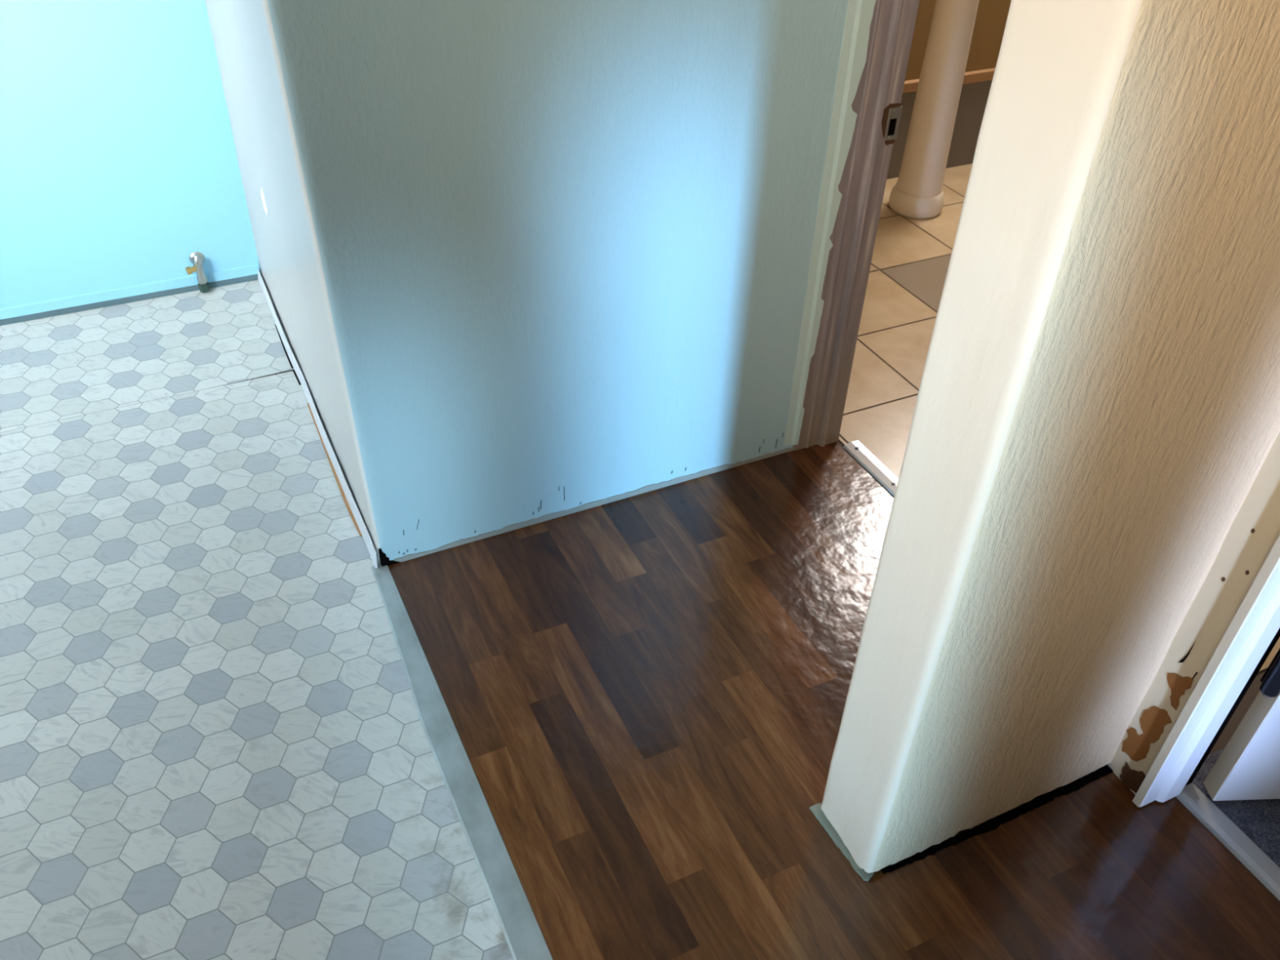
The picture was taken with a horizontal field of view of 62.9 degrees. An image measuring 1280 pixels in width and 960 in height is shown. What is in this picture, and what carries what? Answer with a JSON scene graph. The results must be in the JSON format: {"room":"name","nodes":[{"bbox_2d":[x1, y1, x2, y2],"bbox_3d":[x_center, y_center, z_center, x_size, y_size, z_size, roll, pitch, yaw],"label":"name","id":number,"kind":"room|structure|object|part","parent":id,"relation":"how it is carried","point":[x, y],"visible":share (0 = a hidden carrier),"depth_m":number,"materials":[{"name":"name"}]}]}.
{"room":"hallway","nodes":[
{"label":"hallway","id":0,"kind":"room"},
{"bbox_2d":[0,0,262,308],"bbox_3d":[-2.101,-1.288,1.942,2.435,2.440,0.100,-16,42,-21],"label":"wall","id":1,"kind":"structure","parent":0,"point":[119,163],"depth_m":2.70,"materials":[{"name":"blue paint"}]},
{"bbox_2d":[0,263,261,319],"bbox_3d":[-2.112,-0.333,2.653,2.235,0.030,0.006,-16,42,-21],"label":"baseboard","id":2,"kind":"structure","parent":1,"relation":"attached to","point":[95,297],"depth_m":2.91,"materials":[{"name":"blue paint"}]},
{"bbox_2d":[0,274,261,325],"bbox_3d":[-2.091,-0.323,2.674,2.183,0.018,0.011,-16,42,-21],"label":"trim","id":3,"kind":"structure","parent":1,"relation":"attached to","point":[251,277],"depth_m":2.92,"materials":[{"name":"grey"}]},
{"bbox_2d":[0,370,513,959],"bbox_3d":[-0.924,1.233,0.820,2.193,0.001,4.315,-16,42,-21],"label":"floor","id":4,"kind":"structure","parent":0,"point":[215,745],"depth_m":1.84,"materials":[{"name":"tile"}]},
{"bbox_2d":[204,0,875,566],"bbox_3d":[-0.325,-1.283,2.018,1.127,2.440,1.352,-16,42,-21],"label":"wall","id":5,"kind":"structure","parent":0,"point":[519,260],"depth_m":1.90,"materials":[{"name":"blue paint"}]},
{"bbox_2d":[257,269,377,568],"bbox_3d":[-0.826,-0.219,2.582,0.016,0.045,1.331,-16,42,-21],"label":"baseboard","id":6,"kind":"structure","parent":5,"relation":"attached to","point":[350,504],"depth_m":2.42,"materials":[{"name":"white paint"}]},
{"bbox_2d":[393,447,793,562],"bbox_3d":[-0.066,0.041,2.319,0.974,0.018,0.008,-16,42,-21],"label":"baseboard","id":7,"kind":"structure","parent":5,"relation":"attached to","point":[647,488],"depth_m":2.30,"materials":[{"name":"white wood"}]},
{"bbox_2d":[0,163,1279,867],"bbox_3d":[0.293,0.572,1.726,5.458,0.058,5.479,-16,42,-21],"label":"floor","id":8,"kind":"structure","parent":0,"point":[54,368],"depth_m":2.76,"materials":[{"name":"tile"}]},
{"bbox_2d":[185,251,209,293],"bbox_3d":[-1.249,-0.586,2.956,0.058,0.112,0.042,-16,42,-21],"label":"shutoff valve","id":9,"kind":"object","parent":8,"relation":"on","point":[197,258],"visible":1,"depth_m":2.94,"materials":[{"name":"silver metal"}]},
{"bbox_2d":[185,266,196,275],"bbox_3d":[-1.257,-0.588,2.935,0.029,0.019,0.023,-16,42,-21],"label":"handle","id":10,"kind":"object","parent":9,"relation":"attached to","point":[189,270],"depth_m":2.93,"materials":[{"name":"brown"}]},
{"bbox_2d":[888,0,979,218],"bbox_3d":[0.972,-1.860,2.819,0.182,2.400,0.182,-16,42,-21],"label":"column","id":11,"kind":"structure","parent":8,"relation":"on","point":[917,193],"depth_m":3.31,"materials":[{"name":"beige paint"}]},
{"bbox_2d":[387,441,1279,959],"bbox_3d":[0.714,1.024,1.153,1.093,0.001,3.600,-16,42,-21],"label":"floor","id":12,"kind":"structure","parent":0,"point":[644,695],"depth_m":1.78,"materials":[{"name":"brown wood"}]},
{"bbox_2d":[371,563,553,959],"bbox_3d":[0.217,1.190,0.922,0.053,0.003,3.518,-16,42,-21],"label":"trim","id":13,"kind":"structure","parent":12,"relation":"on","point":[524,937],"depth_m":1.73,"materials":[{"name":"grey metal"}]},
{"bbox_2d":[843,440,898,497],"bbox_3d":[0.684,0.145,2.230,0.048,0.011,0.812,-16,42,-21],"label":"trim","id":14,"kind":"structure","parent":12,"relation":"on","point":[856,449],"depth_m":2.44,"materials":[{"name":"silver metal"}]},
{"bbox_2d":[1175,782,1279,900],"bbox_3d":[1.254,0.962,1.244,0.047,0.012,1.530,-16,42,-21],"label":"door threshold","id":15,"kind":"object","parent":12,"relation":"on","point":[1218,823],"depth_m":1.70,"materials":[{"name":"grey metal"}]},
{"bbox_2d":[904,0,1011,80],"bbox_3d":[0.916,-2.070,3.048,2.154,2.440,0.100,-16,42,-21],"label":"wall","id":16,"kind":"structure","parent":0,"point":[991,18],"depth_m":3.56,"materials":[{"name":"brown paint"}]},
{"bbox_2d":[886,67,995,179],"bbox_3d":[0.912,-1.220,3.663,2.154,0.345,0.025,-16,42,-21],"label":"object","id":17,"kind":"structure","parent":16,"relation":"attached to","point":[976,85],"depth_m":3.73,"materials":[{"name":"grey tile"}]},
{"bbox_2d":[821,0,1279,873],"bbox_3d":[0.590,-0.431,1.002,0.516,2.435,0.142,-16,42,-21],"label":"wall","id":18,"kind":"structure","parent":0,"point":[1096,411],"depth_m":1.17,"materials":[{"name":"beige paint"}]},
{"bbox_2d":[808,802,873,880],"bbox_3d":[0.323,0.580,1.680,0.021,0.005,0.148,-18,43,-23],"label":"trim","id":19,"kind":"structure","parent":18,"relation":"attached to","point":[816,810],"depth_m":1.68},
{"bbox_2d":[880,764,1113,874],"bbox_3d":[0.570,0.522,1.764,0.476,0.002,0.143,-16,42,-21],"label":"trim","id":20,"kind":"structure","parent":18,"relation":"attached to","point":[992,824],"depth_m":1.72,"materials":[{"name":"black"}]},
{"bbox_2d":[1106,431,1279,795],"bbox_3d":[1.393,0.209,0.250,0.099,2.440,2.700,-16,42,-21],"label":"wall","id":21,"kind":"structure","parent":0,"point":[1255,530],"depth_m":1.54,"materials":[{"name":"beige paint"}]},
{"bbox_2d":[1132,535,1279,807],"bbox_3d":[0.912,-0.265,1.123,0.121,2.046,0.024,-16,42,-21],"label":"door frame","id":22,"kind":"structure","parent":21,"relation":"in","point":[1251,635],"depth_m":1.57,"materials":[{"name":"white paint"}]},
{"bbox_2d":[1203,648,1279,800],"bbox_3d":[1.330,-0.263,1.146,0.743,2.014,0.036,-1,39,-4],"label":"door","id":23,"kind":"structure","parent":22,"relation":"attached to","point":[1248,766],"depth_m":1.68,"materials":[{"name":"white paint"}]},
{"bbox_3d":[0.302,-1.249,2.004,0.103,2.440,2.443,-16,42,-21],"label":"wall","id":24,"kind":"structure","parent":0,"visible":0},
{"bbox_2d":[792,0,919,450],"bbox_3d":[0.448,-0.888,1.866,0.125,2.058,0.042,-16,42,-21],"label":"door frame","id":25,"kind":"structure","parent":24,"relation":"in","point":[877,104],"depth_m":2.14,"materials":[{"name":"brown wood"}]},
{"bbox_3d":[0.491,-0.691,2.031,0.031,0.064,0.004,-16,42,-21],"label":"strike plate","id":26,"kind":"part","parent":25,"relation":"part of","materials":[{"name":"silver metal"}]}
]}

